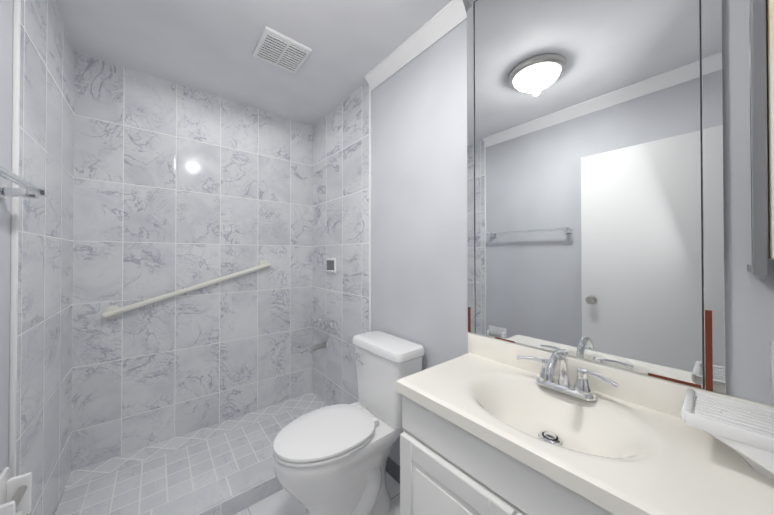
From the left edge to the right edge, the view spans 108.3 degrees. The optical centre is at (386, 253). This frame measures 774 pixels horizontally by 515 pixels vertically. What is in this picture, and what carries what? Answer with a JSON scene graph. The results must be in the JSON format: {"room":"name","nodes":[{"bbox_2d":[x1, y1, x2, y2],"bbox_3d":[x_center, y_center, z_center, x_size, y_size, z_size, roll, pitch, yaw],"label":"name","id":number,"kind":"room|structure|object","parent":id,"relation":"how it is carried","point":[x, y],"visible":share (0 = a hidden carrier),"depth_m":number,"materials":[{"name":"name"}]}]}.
{"room":"bathroom","nodes":[
{"label":"bathroom","id":0,"kind":"room"},
{"bbox_2d":[0,0,12,472],"bbox_3d":[-0.693,0.073,0.175,0.100,2.440,3.720,0,-1,-39],"label":"wall","id":1,"kind":"structure","parent":0,"point":[6,46],"depth_m":0.89,"materials":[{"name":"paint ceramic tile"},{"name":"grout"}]},
{"bbox_2d":[0,467,31,514],"bbox_3d":[-1.147,0.768,0.846,0.060,0.170,0.170,0,-1,-39],"label":"toilet paper holder","id":2,"kind":"object","parent":1,"relation":"attached to","point":[15,495],"visible":1,"depth_m":0.89,"materials":[{"name":"white ceramic"}]},
{"bbox_2d":[0,166,47,198],"bbox_3d":[-0.952,-0.194,0.644,0.094,0.044,0.690,0,-1,-39],"label":"towel rail","id":3,"kind":"object","parent":1,"relation":"attached to","point":[29,190],"visible":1,"depth_m":0.86,"materials":[{"name":"silver metal"}]},
{"bbox_2d":[16,0,74,514],"bbox_3d":[-1.505,0.081,1.248,0.012,2.440,0.808,0,-1,-39],"label":"wall tile","id":4,"kind":"structure","parent":1,"relation":"attached to","point":[45,292],"depth_m":1.18,"materials":[{"name":"white tile"}]},
{"bbox_2d":[9,0,370,477],"bbox_3d":[-0.676,0.082,1.374,1.450,2.440,0.052,0,-1,-39],"label":"trim","id":5,"kind":"structure","parent":1,"relation":"attached to","point":[14,236],"depth_m":0.93,"materials":[{"name":"white"}]},
{"bbox_2d":[54,0,451,125],"bbox_3d":[-0.095,-1.194,0.678,1.650,0.100,3.720,0,-1,-39],"label":"ceiling","id":6,"kind":"structure","parent":0,"point":[207,46],"depth_m":1.49,"materials":[{"name":"white paint"}]},
{"bbox_2d":[252,26,311,73],"bbox_3d":[-0.589,-1.124,1.567,0.250,0.025,0.250,0,-1,-39],"label":"ceiling vent","id":7,"kind":"object","parent":6,"relation":"in","point":[276,48],"visible":1,"depth_m":1.54,"materials":[{"name":"white plastic"}]},
{"bbox_2d":[234,472,399,514],"bbox_3d":[-0.095,1.346,0.659,1.650,0.100,3.720,0,-1,-39],"label":"floor","id":8,"kind":"structure","parent":0,"point":[283,502],"depth_m":1.45,"materials":[{"name":"tile"}]},
{"bbox_2d":[55,392,327,514],"bbox_3d":[-0.969,1.259,1.720,1.426,0.091,0.748,0,-1,-39],"label":"platform floor","id":9,"kind":"structure","parent":8,"relation":"on","point":[197,471],"depth_m":1.56,"materials":[{"name":"tile"}]},
{"bbox_2d":[195,476,283,514],"bbox_3d":[-0.729,1.258,1.428,1.426,0.088,0.008,0,-1,-39],"label":"platform","id":10,"kind":"object","parent":9,"relation":"attached to","point":[239,502],"visible":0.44,"depth_m":1.43,"materials":[{"name":"tile"}]},
{"bbox_2d":[273,331,424,514],"bbox_3d":[-0.189,0.883,1.353,0.685,0.838,0.419,0,-1,-39],"label":"toilet","id":11,"kind":"object","parent":8,"relation":"on","point":[330,460],"visible":0.98,"depth_m":1.29,"materials":[{"name":"white ceramic"}]},
{"bbox_2d":[395,332,773,514],"bbox_3d":[0.441,0.796,0.774,0.475,1.002,0.801,0,-1,-39],"label":"bathroom vanity","id":12,"kind":"object","parent":8,"relation":"on","point":[492,426],"visible":0.98,"depth_m":0.74,"materials":[{"name":"white painted wood"},{"name":"cultured marble"}]},
{"bbox_2d":[681,389,773,480],"bbox_3d":[0.728,0.341,0.572,0.170,0.210,0.164,0,-1,-39],"label":"soap dish","id":13,"kind":"object","parent":12,"relation":"on","point":[744,431],"visible":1,"depth_m":0.56,"materials":[{"name":"white ceramic"}]},
{"bbox_2d":[371,0,773,465],"bbox_3d":[0.153,0.083,1.586,0.100,2.440,2.620,0,-1,-39],"label":"wall","id":14,"kind":"structure","parent":0,"point":[418,199],"depth_m":1.37,"materials":[{"name":"grey paint"}]},
{"bbox_2d":[312,82,368,405],"bbox_3d":[-0.383,0.088,2.147,0.012,2.440,0.848,0,-1,-39],"label":"wall tile","id":15,"kind":"structure","parent":14,"relation":"attached to","point":[341,212],"depth_m":2.09,"materials":[{"name":"white tile"}]},
{"bbox_2d":[310,342,327,351],"bbox_3d":[-0.545,0.742,2.224,0.135,0.058,0.051,0,-1,-39],"label":"shower valve","id":16,"kind":"object","parent":15,"relation":"attached to","point":[322,345],"depth_m":2.21,"materials":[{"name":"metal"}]},
{"bbox_2d":[324,258,335,273],"bbox_3d":[-0.450,0.093,2.196,0.030,0.120,0.160,0,-1,-39],"label":"plate","id":17,"kind":"object","parent":15,"relation":"attached to","point":[330,265],"visible":1,"depth_m":2.18,"materials":[{"name":"white plastic"}]},
{"bbox_2d":[385,457,399,483],"bbox_3d":[0.131,1.258,1.516,0.012,0.090,0.741,0,-1,-39],"label":"baseboard","id":18,"kind":"structure","parent":14,"relation":"attached to","point":[392,469],"depth_m":1.62,"materials":[{"name":"grey"}]},
{"bbox_2d":[365,0,466,90],"bbox_3d":[0.110,-1.098,1.524,0.056,0.078,0.731,0,-1,-39],"label":"crown molding","id":19,"kind":"structure","parent":14,"relation":"attached to","point":[449,17],"depth_m":1.45,"materials":[{"name":"white wood"}]},
{"bbox_2d":[467,0,725,393],"bbox_3d":[0.592,-0.398,0.966,0.008,1.483,0.730,0,-1,-39],"label":"mirror","id":20,"kind":"object","parent":14,"relation":"attached to","point":[595,189],"visible":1,"depth_m":0.87,"materials":[{"name":"clear glass"}]},
{"bbox_3d":[-1.246,0.087,2.065,1.450,2.440,0.100,0,-1,-39],"label":"wall","id":21,"kind":"structure","parent":0,"visible":0},
{"bbox_2d":[71,52,312,470],"bbox_3d":[-1.211,0.042,2.022,1.450,2.350,0.012,0,-1,-39],"label":"wall tile","id":22,"kind":"structure","parent":21,"relation":"attached to","point":[177,187],"depth_m":1.87,"materials":[{"name":"white tile"}]},
{"bbox_2d":[102,260,270,318],"bbox_3d":[-1.283,0.221,1.912,0.940,0.340,0.063,0,-1,-39],"label":"grab rail","id":23,"kind":"object","parent":22,"relation":"attached to","point":[111,312],"visible":1,"depth_m":1.80,"materials":[{"name":"white metal"}]},
{"bbox_3d":[0.357,0.072,0.121,1.450,2.440,0.100,0,-1,-39],"label":"wall","id":24,"kind":"structure","parent":0,"visible":0},
{"bbox_2d":[744,0,773,275],"bbox_3d":[0.765,-0.347,0.560,0.243,0.775,0.054,0,-1,-39],"label":"medicine cabinet","id":25,"kind":"object","parent":24,"relation":"attached to","point":[759,77],"visible":1,"depth_m":0.50,"materials":[{"name":"silver metal"}]},
{"bbox_2d":[770,341,773,390],"bbox_3d":[0.759,0.220,0.535,0.080,0.090,0.028,0,-1,-39],"label":"switch plate","id":26,"kind":"object","parent":24,"relation":"attached to","point":[772,363],"visible":1,"depth_m":0.55,"materials":[{"name":"white plastic"}]}
]}

